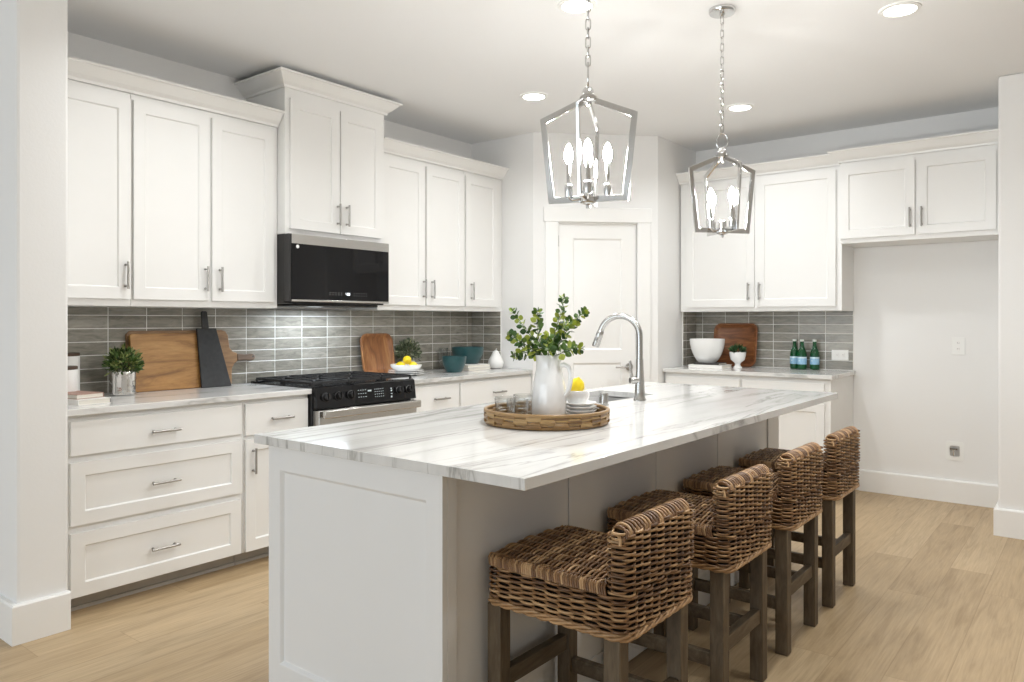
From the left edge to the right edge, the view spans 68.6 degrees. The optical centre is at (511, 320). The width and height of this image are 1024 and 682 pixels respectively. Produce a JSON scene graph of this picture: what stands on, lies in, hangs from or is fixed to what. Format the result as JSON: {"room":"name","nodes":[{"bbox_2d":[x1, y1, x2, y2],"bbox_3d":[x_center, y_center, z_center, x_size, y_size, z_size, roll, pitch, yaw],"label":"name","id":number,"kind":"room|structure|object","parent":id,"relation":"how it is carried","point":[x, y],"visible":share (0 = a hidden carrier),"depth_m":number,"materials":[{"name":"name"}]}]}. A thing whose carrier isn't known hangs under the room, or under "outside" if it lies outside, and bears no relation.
{"room":"kitchen","nodes":[
{"label":"kitchen","id":0,"kind":"room"},
{"bbox_2d":[0,0,67,603],"bbox_3d":[-3.478,-0.088,4.312,3.928,2.780,0.195,0,0,38],"label":"wall","id":1,"kind":"structure","parent":0,"point":[33,33],"depth_m":3.09,"materials":[{"name":"white paint"}]},
{"bbox_2d":[0,590,70,646],"bbox_3d":[-3.477,1.222,4.296,3.950,0.160,0.217,0,0,38],"label":"baseboard","id":2,"kind":"structure","parent":1,"relation":"attached to","point":[27,621],"depth_m":3.06,"materials":[{"name":"white wood"}]},
{"bbox_2d":[68,32,471,393],"bbox_3d":[-1.496,-0.088,4.927,0.120,2.780,3.585,0,0,38],"label":"wall","id":3,"kind":"structure","parent":0,"point":[81,47],"depth_m":4.33,"materials":[{"name":"white paint"}]},
{"bbox_2d":[68,79,130,306],"bbox_3d":[-2.158,-0.604,3.677,0.385,1.068,0.436,0,0,38],"label":"upper cabinet","id":4,"kind":"object","parent":3,"relation":"attached to","point":[99,118],"visible":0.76,"depth_m":3.63,"materials":[{"name":"white wood"}]},
{"bbox_2d":[121,94,276,308],"bbox_3d":[-1.759,-0.604,4.184,0.385,1.068,0.851,0,0,38],"label":"upper cabinet","id":5,"kind":"object","parent":3,"relation":"attached to","point":[204,183],"visible":0.97,"depth_m":4.04,"materials":[{"name":"white wood"}]},
{"bbox_2d":[68,56,284,127],"bbox_3d":[-1.758,-1.181,3.905,0.072,0.086,1.291,0,0,38],"label":"crown molding","id":6,"kind":"structure","parent":5,"relation":"attached to","point":[81,70],"depth_m":3.88,"materials":[{"name":"white wood"}]},
{"bbox_2d":[68,307,471,392],"bbox_3d":[-1.390,0.159,4.957,0.009,0.458,3.404,0,0,38],"label":"backsplash","id":7,"kind":"structure","parent":3,"relation":"attached to","point":[283,342],"depth_m":4.83,"materials":[{"name":"tile"}]},
{"bbox_2d":[246,87,383,242],"bbox_3d":[-1.226,-0.949,4.803,0.455,0.878,0.773,0,0,38],"label":"upper cabinet","id":8,"kind":"object","parent":3,"relation":"attached to","point":[330,154],"visible":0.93,"depth_m":4.63,"materials":[{"name":"white wood"}]},
{"bbox_2d":[234,67,401,115],"bbox_3d":[-1.215,-1.406,4.794,0.484,0.080,0.945,0,0,38],"label":"crown molding","id":9,"kind":"structure","parent":8,"relation":"attached to","point":[280,77],"depth_m":4.54,"materials":[{"name":"white wood"}]},
{"bbox_2d":[277,233,388,307],"bbox_3d":[-1.229,-0.297,4.805,0.448,0.423,0.773,0,0,38],"label":"microwave oven","id":10,"kind":"object","parent":8,"relation":"attached to","point":[312,271],"visible":0.94,"depth_m":4.60,"materials":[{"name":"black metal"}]},
{"bbox_2d":[346,153,463,310],"bbox_3d":[-0.746,-0.604,5.469,0.385,1.068,0.862,0,0,38],"label":"upper cabinet","id":11,"kind":"object","parent":3,"relation":"attached to","point":[424,202],"visible":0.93,"depth_m":5.35,"materials":[{"name":"white wood"}]},
{"bbox_2d":[384,137,508,179],"bbox_3d":[-0.464,-1.181,5.546,0.072,0.086,1.332,0,0,38],"label":"crown molding","id":12,"kind":"structure","parent":11,"relation":"attached to","point":[391,146],"depth_m":5.48,"materials":[{"name":"white wood"}]},
{"bbox_2d":[442,171,501,311],"bbox_3d":[-0.334,-0.604,5.993,0.385,1.068,0.465,0,0,38],"label":"upper cabinet","id":13,"kind":"object","parent":3,"relation":"attached to","point":[482,194],"visible":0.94,"depth_m":5.88,"materials":[{"name":"white wood"}]},
{"bbox_2d":[472,132,532,396],"bbox_3d":[-0.097,-0.088,6.183,0.765,2.780,0.120,0,0,38],"label":"wall","id":14,"kind":"structure","parent":0,"point":[515,153],"depth_m":6.00,"materials":[{"name":"white paint"}]},
{"bbox_2d":[472,312,500,363],"bbox_3d":[-0.213,0.159,6.193,0.310,0.458,0.009,0,0,38],"label":"backsplash","id":15,"kind":"structure","parent":14,"relation":"attached to","point":[486,326],"depth_m":6.18,"materials":[{"name":"tile"}]},
{"bbox_2d":[0,489,1023,681],"bbox_3d":[-0.888,1.352,2.370,10.400,0.100,11.200,0,0,38],"label":"floor","id":16,"kind":"structure","parent":0,"point":[935,596],"depth_m":3.20,"materials":[{"name":"brown wood"}]},
{"bbox_2d":[68,401,241,610],"bbox_3d":[-1.910,0.860,3.765,0.667,0.882,0.881,0,0,38],"label":"base cabinet","id":17,"kind":"object","parent":16,"relation":"on","point":[155,495],"visible":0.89,"depth_m":3.55,"materials":[{"name":"white wood"}]},
{"bbox_2d":[68,383,311,416],"bbox_3d":[-1.785,0.403,3.932,0.638,0.030,1.300,0,0,38],"label":"countertop","id":18,"kind":"structure","parent":17,"relation":"on","point":[243,391],"depth_m":3.81,"materials":[{"name":"stone"}]},
{"bbox_2d":[68,366,77,391],"bbox_3d":[-2.160,0.304,3.607,0.125,0.166,0.125,0,0,38],"label":"canister","id":19,"kind":"object","parent":18,"relation":"on","point":[72,370],"visible":0.23,"depth_m":3.59,"materials":[{"name":"white ceramic"}]},
{"bbox_2d":[68,352,79,390],"bbox_3d":[-2.235,0.276,3.755,0.125,0.224,0.125,0,0,38],"label":"canister","id":20,"kind":"object","parent":18,"relation":"on","point":[73,357],"visible":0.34,"depth_m":3.74,"materials":[{"name":"white ceramic"}]},
{"bbox_2d":[68,397,110,405],"bbox_3d":[-2.014,0.376,3.518,0.215,0.024,0.150,0,0,32],"label":"book","id":21,"kind":"object","parent":18,"relation":"on","point":[100,400],"visible":0.54,"depth_m":3.44,"materials":[{"name":"paper"}]},
{"bbox_2d":[68,391,103,399],"bbox_3d":[-2.052,0.352,3.535,0.200,0.022,0.135,0,0,26],"label":"book","id":22,"kind":"object","parent":21,"relation":"on","point":[76,395],"visible":0.79,"depth_m":3.49,"materials":[{"name":"paper"}]},
{"bbox_2d":[102,343,144,395],"bbox_3d":[-2.021,0.252,3.899,0.206,0.270,0.212,0,0,38],"label":"potted plant","id":23,"kind":"object","parent":18,"relation":"on","point":[123,382],"visible":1,"depth_m":3.86,"materials":[{"name":"green plant"}]},
{"bbox_2d":[128,333,200,391],"bbox_3d":[-1.922,0.231,4.190,0.063,0.316,0.410,0,0,38],"label":"board","id":24,"kind":"object","parent":18,"relation":"on","point":[171,360],"visible":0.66,"depth_m":4.18,"materials":[{"name":"brown wood"}]},
{"bbox_2d":[125,330,254,382],"bbox_3d":[-1.836,0.223,4.348,0.063,0.330,0.774,0,0,38],"label":"paddle board","id":25,"kind":"object","parent":18,"relation":"on","point":[230,357],"visible":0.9,"depth_m":4.49,"materials":[{"name":"brown wood"}]},
{"bbox_2d":[196,311,231,387],"bbox_3d":[-1.745,0.168,4.380,0.082,0.441,0.186,0,0,38],"label":"serving board","id":26,"kind":"object","parent":18,"relation":"on","point":[212,365],"visible":1,"depth_m":4.35,"materials":[{"name":"stone"}]},
{"bbox_2d":[234,395,307,564],"bbox_3d":[-1.508,0.860,4.274,0.667,0.882,0.413,0,0,38],"label":"base cabinet","id":27,"kind":"object","parent":16,"relation":"on","point":[265,415],"visible":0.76,"depth_m":4.01,"materials":[{"name":"white wood"}]},
{"bbox_2d":[251,371,420,426],"bbox_3d":[-1.100,0.827,4.720,0.736,0.949,0.777,0,0,38],"label":"gas range","id":28,"kind":"object","parent":16,"relation":"on","point":[336,397],"visible":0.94,"depth_m":4.51,"materials":[{"name":"black metal"}]},
{"bbox_2d":[251,378,399,389],"bbox_3d":[-1.129,0.385,4.743,0.625,0.022,0.777,0,0,38],"label":"cooktop","id":29,"kind":"object","parent":28,"relation":"in","point":[310,383],"depth_m":4.49,"materials":[{"name":"black metal"}]},
{"bbox_2d":[412,380,458,411],"bbox_3d":[-0.744,0.860,5.244,0.667,0.882,0.472,0,0,38],"label":"base cabinet","id":30,"kind":"object","parent":16,"relation":"on","point":[437,395],"visible":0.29,"depth_m":5.07,"materials":[{"name":"white wood"}]},
{"bbox_2d":[458,374,530,406],"bbox_3d":[-0.338,0.860,5.759,0.667,0.882,0.836,0,0,38],"label":"base cabinet","id":31,"kind":"object","parent":16,"relation":"on","point":[480,390],"visible":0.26,"depth_m":5.54,"materials":[{"name":"white wood"}]},
{"bbox_2d":[397,368,532,383],"bbox_3d":[-0.492,0.403,5.573,0.638,0.030,1.306,0,0,38],"label":"countertop","id":32,"kind":"structure","parent":31,"relation":"on","point":[434,375],"depth_m":5.43,"materials":[{"name":"stone"}]},
{"bbox_2d":[360,333,394,372],"bbox_3d":[-0.969,0.240,5.400,0.072,0.291,0.304,0,0,38],"label":"cutting board","id":33,"kind":"object","parent":32,"relation":"on","point":[377,350],"visible":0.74,"depth_m":5.40,"materials":[{"name":"brown wood"}]},
{"bbox_2d":[394,337,421,361],"bbox_3d":[-0.775,0.257,5.582,0.212,0.260,0.209,0,0,-11],"label":"potted plant","id":34,"kind":"object","parent":32,"relation":"on","point":[401,349],"visible":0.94,"depth_m":5.55,"materials":[{"name":"green plant"}]},
{"bbox_2d":[442,356,465,372],"bbox_3d":[-0.433,0.328,5.598,0.184,0.119,0.184,0,0,38],"label":"mixing bowl","id":35,"kind":"object","parent":32,"relation":"on","point":[452,364],"visible":1,"depth_m":5.53,"materials":[{"name":"teal ceramic"}]},
{"bbox_2d":[462,366,490,370],"bbox_3d":[-0.331,0.376,5.865,0.215,0.023,0.265,0,0,37],"label":"book","id":36,"kind":"object","parent":32,"relation":"on","point":[476,368],"visible":0.45,"depth_m":5.77,"materials":[{"name":"paper"}]},
{"bbox_2d":[464,363,489,367],"bbox_3d":[-0.331,0.353,5.865,0.205,0.021,0.255,0,0,39],"label":"book","id":37,"kind":"object","parent":36,"relation":"on","point":[478,364],"visible":0.54,"depth_m":5.81,"materials":[{"name":"paper"}]},
{"bbox_2d":[452,346,483,363],"bbox_3d":[-0.350,0.277,5.937,0.256,0.131,0.256,0,0,38],"label":"mixing bowl","id":38,"kind":"object","parent":37,"relation":"on","point":[473,354],"visible":0.8,"depth_m":5.84,"materials":[{"name":"teal ceramic"}]},
{"bbox_2d":[488,348,503,368],"bbox_3d":[-0.130,0.307,6.031,0.128,0.162,0.128,0,0,38],"label":"pear ornament","id":39,"kind":"object","parent":32,"relation":"on","point":[495,361],"visible":0.98,"depth_m":5.99,"materials":[{"name":"white ceramic"}]},
{"bbox_3d":[-0.748,0.380,5.295,0.264,0.016,0.264,0,0,38],"label":"plate","id":40,"kind":"object","parent":32,"relation":"on","visible":0},
{"bbox_2d":[388,371,423,373],"bbox_3d":[-0.748,0.368,5.295,0.256,0.016,0.256,0,0,38],"label":"plate","id":41,"kind":"object","parent":40,"relation":"on","point":[388,371],"visible":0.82,"depth_m":5.21,"materials":[{"name":"ceramic"}]},
{"bbox_2d":[389,369,423,371],"bbox_3d":[-0.748,0.357,5.295,0.248,0.016,0.248,0,0,38],"label":"plate","id":42,"kind":"object","parent":41,"relation":"on","point":[389,369],"visible":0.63,"depth_m":5.22,"materials":[{"name":"ceramic"}]},
{"bbox_2d":[390,364,421,370],"bbox_3d":[-0.748,0.334,5.295,0.224,0.046,0.224,0,0,38],"label":"fruit bowl","id":43,"kind":"object","parent":42,"relation":"on","point":[406,367],"visible":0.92,"depth_m":5.21,"materials":[{"name":"ceramic"}]},
{"bbox_2d":[403,356,410,363],"bbox_3d":[-0.741,0.281,5.295,0.063,0.062,0.061,0,0,36],"label":"lemon","id":44,"kind":"object","parent":43,"relation":"in","point":[407,359],"visible":0.99,"depth_m":5.27,"materials":[{"name":"yellow food"}]},
{"bbox_2d":[269,396,778,681],"bbox_3d":[0.329,0.860,3.363,0.811,0.882,2.707,0,0,38],"label":"kitchen island","id":45,"kind":"object","parent":16,"relation":"on","point":[378,573],"visible":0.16,"depth_m":2.32,"materials":[{"name":"paint"}]},
{"bbox_2d":[254,382,837,490],"bbox_3d":[0.432,0.403,3.282,1.160,0.030,2.767,0,0,38],"label":"island countertop","id":46,"kind":"structure","parent":45,"relation":"on","point":[455,442],"depth_m":2.50,"materials":[{"name":"stone"}]},
{"bbox_2d":[484,401,609,430],"bbox_3d":[0.131,0.359,2.850,0.478,0.058,0.479,0,0,11],"label":"rattan tray","id":47,"kind":"object","parent":46,"relation":"on","point":[492,416],"visible":0.8,"depth_m":2.66,"materials":[{"name":"brown wicker"}]},
{"bbox_2d":[495,396,515,420],"bbox_3d":[-0.026,0.337,2.864,0.082,0.089,0.082,0,0,38],"label":"glass tumbler","id":48,"kind":"object","parent":47,"relation":"on","point":[495,396],"visible":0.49,"depth_m":2.86,"materials":[{"name":"clear glass"}]},
{"bbox_2d":[532,354,572,414],"bbox_3d":[0.144,0.257,2.883,0.134,0.248,0.142,0,0,-24],"label":"ceramic pitcher","id":49,"kind":"object","parent":47,"relation":"on","point":[549,393],"visible":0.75,"depth_m":2.84,"materials":[{"name":"white ceramic"}]},
{"bbox_2d":[505,329,539,355],"bbox_3d":[0.067,0.192,2.884,0.185,0.319,0.062,0,0,-4],"label":"branch","id":50,"kind":"object","parent":49,"relation":"in","point":[509,337],"visible":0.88,"depth_m":2.88,"materials":[{"name":"green plant"}]},
{"bbox_2d":[510,346,540,360],"bbox_3d":[0.075,0.224,2.920,0.167,0.255,0.061,0,0,11],"label":"branch","id":51,"kind":"object","parent":49,"relation":"in","point":[519,356],"visible":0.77,"depth_m":2.92,"materials":[{"name":"green plant"}]},
{"bbox_2d":[509,307,541,354],"bbox_3d":[0.070,0.151,2.880,0.167,0.401,0.057,0,0,0],"label":"branch","id":52,"kind":"object","parent":49,"relation":"in","point":[520,317],"visible":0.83,"depth_m":2.88,"materials":[{"name":"green plant"}]},
{"bbox_2d":[530,307,546,351],"bbox_3d":[0.104,0.151,2.842,0.066,0.401,0.087,0,0,11],"label":"branch","id":53,"kind":"object","parent":49,"relation":"in","point":[536,315],"visible":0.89,"depth_m":2.83,"materials":[{"name":"green plant"}]},
{"bbox_2d":[541,330,556,356],"bbox_3d":[0.138,0.194,2.821,0.063,0.314,0.105,0,0,18],"label":"branch","id":54,"kind":"object","parent":49,"relation":"in","point":[548,345],"visible":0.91,"depth_m":2.82,"materials":[{"name":"green plant"}]},
{"bbox_2d":[546,293,568,351],"bbox_3d":[0.177,0.123,2.900,0.090,0.456,0.063,0,0,-16],"label":"branch","id":55,"kind":"object","parent":49,"relation":"in","point":[557,317],"visible":0.77,"depth_m":2.90,"materials":[{"name":"green plant"}]},
{"bbox_2d":[550,315,572,346],"bbox_3d":[0.185,0.165,2.944,0.130,0.372,0.062,0,0,-23],"label":"branch","id":56,"kind":"object","parent":49,"relation":"in","point":[569,316],"visible":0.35,"depth_m":2.95,"materials":[{"name":"green plant"}]},
{"bbox_2d":[554,340,584,359],"bbox_3d":[0.199,0.213,2.838,0.148,0.276,0.068,0,0,26],"label":"branch","id":57,"kind":"object","parent":49,"relation":"in","point":[570,345],"visible":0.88,"depth_m":2.83,"materials":[{"name":"green plant"}]},
{"bbox_2d":[553,306,589,350],"bbox_3d":[0.217,0.148,2.891,0.170,0.406,0.063,0,0,-12],"label":"branch","id":58,"kind":"object","parent":49,"relation":"in","point":[575,322],"visible":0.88,"depth_m":2.89,"materials":[{"name":"green plant"}]},
{"bbox_3d":[0.266,0.370,2.930,0.130,0.021,0.130,0,0,38],"label":"plate","id":59,"kind":"object","parent":47,"relation":"on","visible":0},
{"bbox_2d":[566,408,596,413],"bbox_3d":[0.266,0.357,2.930,0.130,0.021,0.130,0,0,38],"label":"plate","id":60,"kind":"object","parent":59,"relation":"on","point":[567,409],"visible":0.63,"depth_m":2.88,"materials":[{"name":"ceramic"}]},
{"bbox_2d":[566,404,596,410],"bbox_3d":[0.266,0.343,2.930,0.130,0.021,0.130,0,0,38],"label":"plate","id":61,"kind":"object","parent":60,"relation":"on","point":[567,406],"visible":0.63,"depth_m":2.88,"materials":[{"name":"ceramic"}]},
{"bbox_2d":[566,401,596,406],"bbox_3d":[0.266,0.330,2.930,0.130,0.021,0.130,0,0,38],"label":"plate","id":62,"kind":"object","parent":61,"relation":"on","point":[588,403],"visible":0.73,"depth_m":2.89,"materials":[{"name":"ceramic"}]},
{"bbox_2d":[566,389,589,403],"bbox_3d":[0.256,0.302,2.930,0.100,0.059,0.100,0,0,38],"label":"bowl","id":63,"kind":"object","parent":62,"relation":"on","point":[576,397],"visible":0.77,"depth_m":2.89,"materials":[{"name":"ceramic"}]},
{"bbox_2d":[571,377,584,390],"bbox_3d":[0.253,0.257,2.930,0.059,0.072,0.059,0,0,23],"label":"lemon","id":64,"kind":"object","parent":63,"relation":"in","point":[577,384],"visible":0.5,"depth_m":2.91,"materials":[{"name":"yellow food"}]},
{"bbox_2d":[600,392,608,404],"bbox_3d":[0.422,0.359,3.433,0.044,0.056,0.044,0,0,38],"label":"air gap cap","id":65,"kind":"object","parent":46,"relation":"on","point":[603,395],"visible":0.88,"depth_m":3.42,"materials":[{"name":"metal"}]},
{"bbox_2d":[599,396,627,402],"bbox_3d":[0.420,0.511,3.796,0.384,0.185,0.694,0,0,38],"label":"sink","id":66,"kind":"object","parent":46,"relation":"in","point":[610,398],"visible":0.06,"depth_m":4.11,"materials":[{"name":"metal"}]},
{"bbox_2d":[592,313,645,400],"bbox_3d":[0.518,0.176,3.657,0.268,0.423,0.073,0,0,20],"label":"kitchen faucet","id":67,"kind":"object","parent":46,"relation":"on","point":[638,380],"visible":1,"depth_m":3.62,"materials":[{"name":"metal"}]},
{"bbox_2d":[488,498,693,681],"bbox_3d":[0.229,0.910,2.180,0.478,0.782,0.426,0,0,38],"label":"bar stool","id":68,"kind":"object","parent":16,"relation":"on","point":[612,584],"visible":1,"depth_m":2.07,"materials":[{"name":"wicker"}]},
{"bbox_2d":[607,464,772,681],"bbox_3d":[0.638,0.910,2.700,0.478,0.782,0.426,0,0,38],"label":"bar stool","id":69,"kind":"object","parent":16,"relation":"on","point":[730,525],"visible":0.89,"depth_m":2.54,"materials":[{"name":"wicker"}]},
{"bbox_2d":[665,372,741,386],"bbox_3d":[1.666,0.860,6.112,0.636,0.882,0.667,0,0,38],"label":"base cabinet","id":70,"kind":"object","parent":16,"relation":"on","point":[670,377],"visible":0.04,"depth_m":5.87,"materials":[{"name":"white wood"}]},
{"bbox_2d":[683,442,822,655],"bbox_3d":[1.022,0.910,3.187,0.478,0.782,0.426,0,0,38],"label":"bar stool","id":71,"kind":"object","parent":16,"relation":"on","point":[796,497],"visible":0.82,"depth_m":3.03,"materials":[{"name":"wicker"}]},
{"bbox_2d":[742,375,852,499],"bbox_3d":[2.170,0.860,5.715,0.643,0.882,0.667,0,0,38],"label":"base cabinet","id":72,"kind":"object","parent":16,"relation":"on","point":[798,428],"visible":0.18,"depth_m":5.43,"materials":[{"name":"white wood"}]},
{"bbox_2d":[663,366,855,379],"bbox_3d":[1.930,0.403,5.911,1.304,0.030,0.638,0,0,38],"label":"countertop","id":73,"kind":"structure","parent":72,"relation":"on","point":[744,371],"depth_m":5.67,"materials":[{"name":"stone"}]},
{"bbox_2d":[688,364,731,368],"bbox_3d":[1.623,0.374,6.139,0.285,0.026,0.210,0,0,38],"label":"book","id":74,"kind":"object","parent":73,"relation":"on","point":[689,365],"visible":0.88,"depth_m":6.06,"materials":[{"name":"paper"}]},
{"bbox_2d":[694,362,725,364],"bbox_3d":[1.623,0.354,6.139,0.215,0.014,0.170,0,0,38],"label":"book","id":75,"kind":"object","parent":74,"relation":"on","point":[698,363],"visible":0.93,"depth_m":6.08,"materials":[{"name":"paper"}]},
{"bbox_2d":[690,338,724,362],"bbox_3d":[1.609,0.250,6.182,0.284,0.193,0.284,0,0,38],"label":"mixing bowl","id":76,"kind":"object","parent":75,"relation":"on","point":[704,350],"visible":1,"depth_m":6.08,"materials":[{"name":"ceramic"}]},
{"bbox_2d":[714,323,757,366],"bbox_3d":[1.877,0.206,6.308,0.380,0.360,0.083,0,0,38],"label":"wooden tray","id":77,"kind":"object","parent":73,"relation":"on","point":[746,334],"visible":0.7,"depth_m":6.30,"materials":[{"name":"brown wood"}]},
{"bbox_2d":[728,343,746,367],"bbox_3d":[1.835,0.284,6.095,0.149,0.207,0.153,0,0,38],"label":"potted plant","id":78,"kind":"object","parent":73,"relation":"on","point":[736,357],"visible":1,"depth_m":6.06,"materials":[{"name":"green plant"}]},
{"bbox_2d":[790,339,797,368],"bbox_3d":[2.261,0.270,5.999,0.072,0.236,0.071,0,0,-32],"label":"water bottle","id":79,"kind":"object","parent":73,"relation":"on","point":[793,353],"visible":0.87,"depth_m":5.98,"materials":[{"name":"green glass"}]},
{"bbox_2d":[797,339,806,369],"bbox_3d":[2.291,0.270,5.924,0.072,0.236,0.071,0,0,-32],"label":"water bottle","id":80,"kind":"object","parent":73,"relation":"on","point":[801,355],"visible":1,"depth_m":5.90,"materials":[{"name":"green glass"}]},
{"bbox_2d":[810,339,819,369],"bbox_3d":[2.379,0.270,5.896,0.072,0.236,0.071,0,0,-32],"label":"water bottle","id":81,"kind":"object","parent":73,"relation":"on","point":[814,354],"visible":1,"depth_m":5.87,"materials":[{"name":"green glass"}]},
{"bbox_2d":[738,426,859,607],"bbox_3d":[1.404,0.910,3.672,0.478,0.782,0.426,0,0,38],"label":"bar stool","id":82,"kind":"object","parent":16,"relation":"on","point":[841,457],"visible":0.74,"depth_m":3.50,"materials":[{"name":"wicker"}]},
{"bbox_2d":[68,0,1023,151],"bbox_3d":[-0.919,-1.528,2.331,10.400,0.100,11.300,0,0,38],"label":"ceiling","id":83,"kind":"structure","parent":0,"point":[459,70],"depth_m":4.17,"materials":[{"name":"white paint"}]},
{"bbox_2d":[520,92,547,100],"bbox_3d":[0.145,-1.473,4.943,0.184,0.008,0.184,0,0,38],"label":"recessed light","id":84,"kind":"object","parent":83,"relation":"in","point":[530,96],"visible":1,"depth_m":4.93,"materials":[{"name":"white plastic"}]},
{"bbox_2d":[557,0,596,13],"bbox_3d":[0.305,-1.473,3.516,0.184,0.008,0.184,0,0,38],"label":"recessed light","id":85,"kind":"object","parent":83,"relation":"in","point":[566,6],"visible":0.89,"depth_m":3.52,"materials":[{"name":"white plastic"}]},
{"bbox_2d":[540,0,637,208],"bbox_3d":[0.267,-0.934,2.634,0.252,1.085,0.252,0,0,-27],"label":"lantern pendant","id":86,"kind":"object","parent":83,"relation":"hanging from","point":[588,195],"visible":1,"depth_m":2.62,"materials":[{"name":"silver metal"}]},
{"bbox_2d":[565,159,611,201],"bbox_3d":[0.267,-0.484,2.634,0.144,0.133,0.145,0,0,38],"label":"candelabra","id":87,"kind":"object","parent":86,"relation":"on","point":[588,190],"depth_m":2.62,"materials":[{"name":"silver metal"}]},
{"bbox_2d":[688,4,754,237],"bbox_3d":[0.998,-0.934,3.562,0.252,1.085,0.252,0,0,32],"label":"lantern pendant","id":88,"kind":"object","parent":83,"relation":"hanging from","point":[719,11],"visible":1,"depth_m":3.54,"materials":[{"name":"silver metal"}]},
{"bbox_2d":[707,202,734,231],"bbox_3d":[0.998,-0.484,3.562,0.150,0.133,0.150,0,0,38],"label":"candelabra","id":89,"kind":"object","parent":88,"relation":"on","point":[711,224],"depth_m":3.53,"materials":[{"name":"silver metal"}]},
{"bbox_2d":[726,103,753,110],"bbox_3d":[1.581,-1.473,5.199,0.184,0.008,0.184,0,0,38],"label":"recessed light","id":90,"kind":"object","parent":83,"relation":"in","point":[741,106],"visible":1,"depth_m":5.19,"materials":[{"name":"white plastic"}]},
{"bbox_2d":[879,1,921,17],"bbox_3d":[1.843,-1.473,3.562,0.184,0.008,0.184,0,0,38],"label":"recessed light","id":91,"kind":"object","parent":83,"relation":"in","point":[899,9],"visible":1,"depth_m":3.55,"materials":[{"name":"white plastic"}]},
{"bbox_2d":[533,132,657,382],"bbox_3d":[0.662,-0.088,6.018,1.011,2.780,0.120,0,0,-7],"label":"wall","id":92,"kind":"structure","parent":0,"point":[643,194],"depth_m":5.96,"materials":[{"name":"white paint"}]},
{"bbox_2d":[558,224,635,388],"bbox_3d":[0.677,0.260,5.958,0.639,2.061,0.107,0,0,-7],"label":"door","id":93,"kind":"structure","parent":92,"relation":"in","point":[597,262],"depth_m":5.98,"materials":[{"name":"white wood"}]},
{"bbox_2d":[543,207,651,381],"bbox_3d":[0.677,0.205,5.997,0.875,2.193,0.124,0,0,-7],"label":"trim","id":94,"kind":"structure","parent":92,"relation":"attached to","point":[552,216],"depth_m":5.95,"materials":[{"name":"white wood"}]},
{"bbox_2d":[658,136,695,382],"bbox_3d":[1.382,-0.088,6.383,0.120,2.780,0.835,0,0,38],"label":"wall","id":95,"kind":"structure","parent":0,"point":[673,158],"depth_m":6.19,"materials":[{"name":"white paint"}]},
{"bbox_2d":[682,312,695,365],"bbox_3d":[1.531,0.159,6.468,0.009,0.458,0.262,0,0,38],"label":"backsplash","id":96,"kind":"structure","parent":95,"relation":"attached to","point":[688,318],"depth_m":6.43,"materials":[{"name":"tile"}]},
{"bbox_2d":[729,352,745,367],"bbox_3d":[1.836,0.323,6.099,0.134,0.129,0.134,0,0,38],"label":"plant pot","id":97,"kind":"object","parent":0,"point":[737,357],"depth_m":6.05,"materials":[{"name":"ceramic"}]},
{"bbox_2d":[696,107,997,489],"bbox_3d":[3.944,-0.088,4.820,5.840,2.780,0.120,0,0,38],"label":"wall","id":98,"kind":"structure","parent":0,"point":[912,396],"depth_m":5.49,"materials":[{"name":"white paint"}]},
{"bbox_2d":[681,166,853,311],"bbox_3d":[2.008,-0.604,6.022,1.284,1.068,0.385,0,0,38],"label":"upper cabinet","id":99,"kind":"object","parent":98,"relation":"attached to","point":[792,258],"visible":0.91,"depth_m":5.83,"materials":[{"name":"white wood"}]},
{"bbox_2d":[696,311,853,370],"bbox_3d":[2.120,0.159,6.174,1.298,0.458,0.009,0,0,38],"label":"backsplash","id":100,"kind":"structure","parent":98,"relation":"attached to","point":[832,330],"depth_m":6.06,"materials":[{"name":"tile"}]},
{"bbox_2d":[832,350,848,360],"bbox_3d":[2.548,0.271,5.825,0.125,0.082,0.008,0,0,38],"label":"wall outlet","id":101,"kind":"object","parent":98,"relation":"attached to","point":[836,354],"visible":1,"depth_m":5.82,"materials":[{"name":"white plastic"}]},
{"bbox_2d":[840,144,997,247],"bbox_3d":[2.889,-0.849,5.286,1.003,0.586,0.450,0,0,38],"label":"upper cabinet","id":102,"kind":"object","parent":98,"relation":"attached to","point":[949,196],"visible":0.92,"depth_m":5.13,"materials":[{"name":"white wood"}]},
{"bbox_2d":[676,128,997,184],"bbox_3d":[2.273,-1.184,5.551,2.303,0.090,0.137,0,0,38],"label":"crown molding","id":103,"kind":"structure","parent":102,"relation":"attached to","point":[984,137],"depth_m":5.36,"materials":[{"name":"white wood"}]},
{"bbox_2d":[859,469,1023,539],"bbox_3d":[4.186,1.219,4.044,4.500,0.165,0.797,0,0,38],"label":"baseboard","id":104,"kind":"structure","parent":98,"relation":"attached to","point":[930,488],"depth_m":5.36,"materials":[{"name":"white wood"}]},
{"bbox_2d":[946,441,963,460],"bbox_3d":[3.155,0.934,5.346,0.112,0.132,0.030,0,0,38],"label":"outlet box","id":105,"kind":"object","parent":98,"relation":"attached to","point":[954,450],"visible":1,"depth_m":5.35,"materials":[{"name":"white plastic"}]},
{"bbox_2d":[952,337,964,354],"bbox_3d":[3.178,0.184,5.341,0.082,0.125,0.008,0,0,38],"label":"wall outlet","id":106,"kind":"object","parent":98,"relation":"attached to","point":[958,343],"visible":1,"depth_m":5.34,"materials":[{"name":"white plastic"}]},
{"bbox_2d":[998,73,1023,510],"bbox_3d":[4.573,-0.088,3.754,3.533,2.780,0.775,0,0,38],"label":"wall","id":107,"kind":"structure","parent":0,"point":[1010,87],"depth_m":4.50,"materials":[{"name":"white paint"}]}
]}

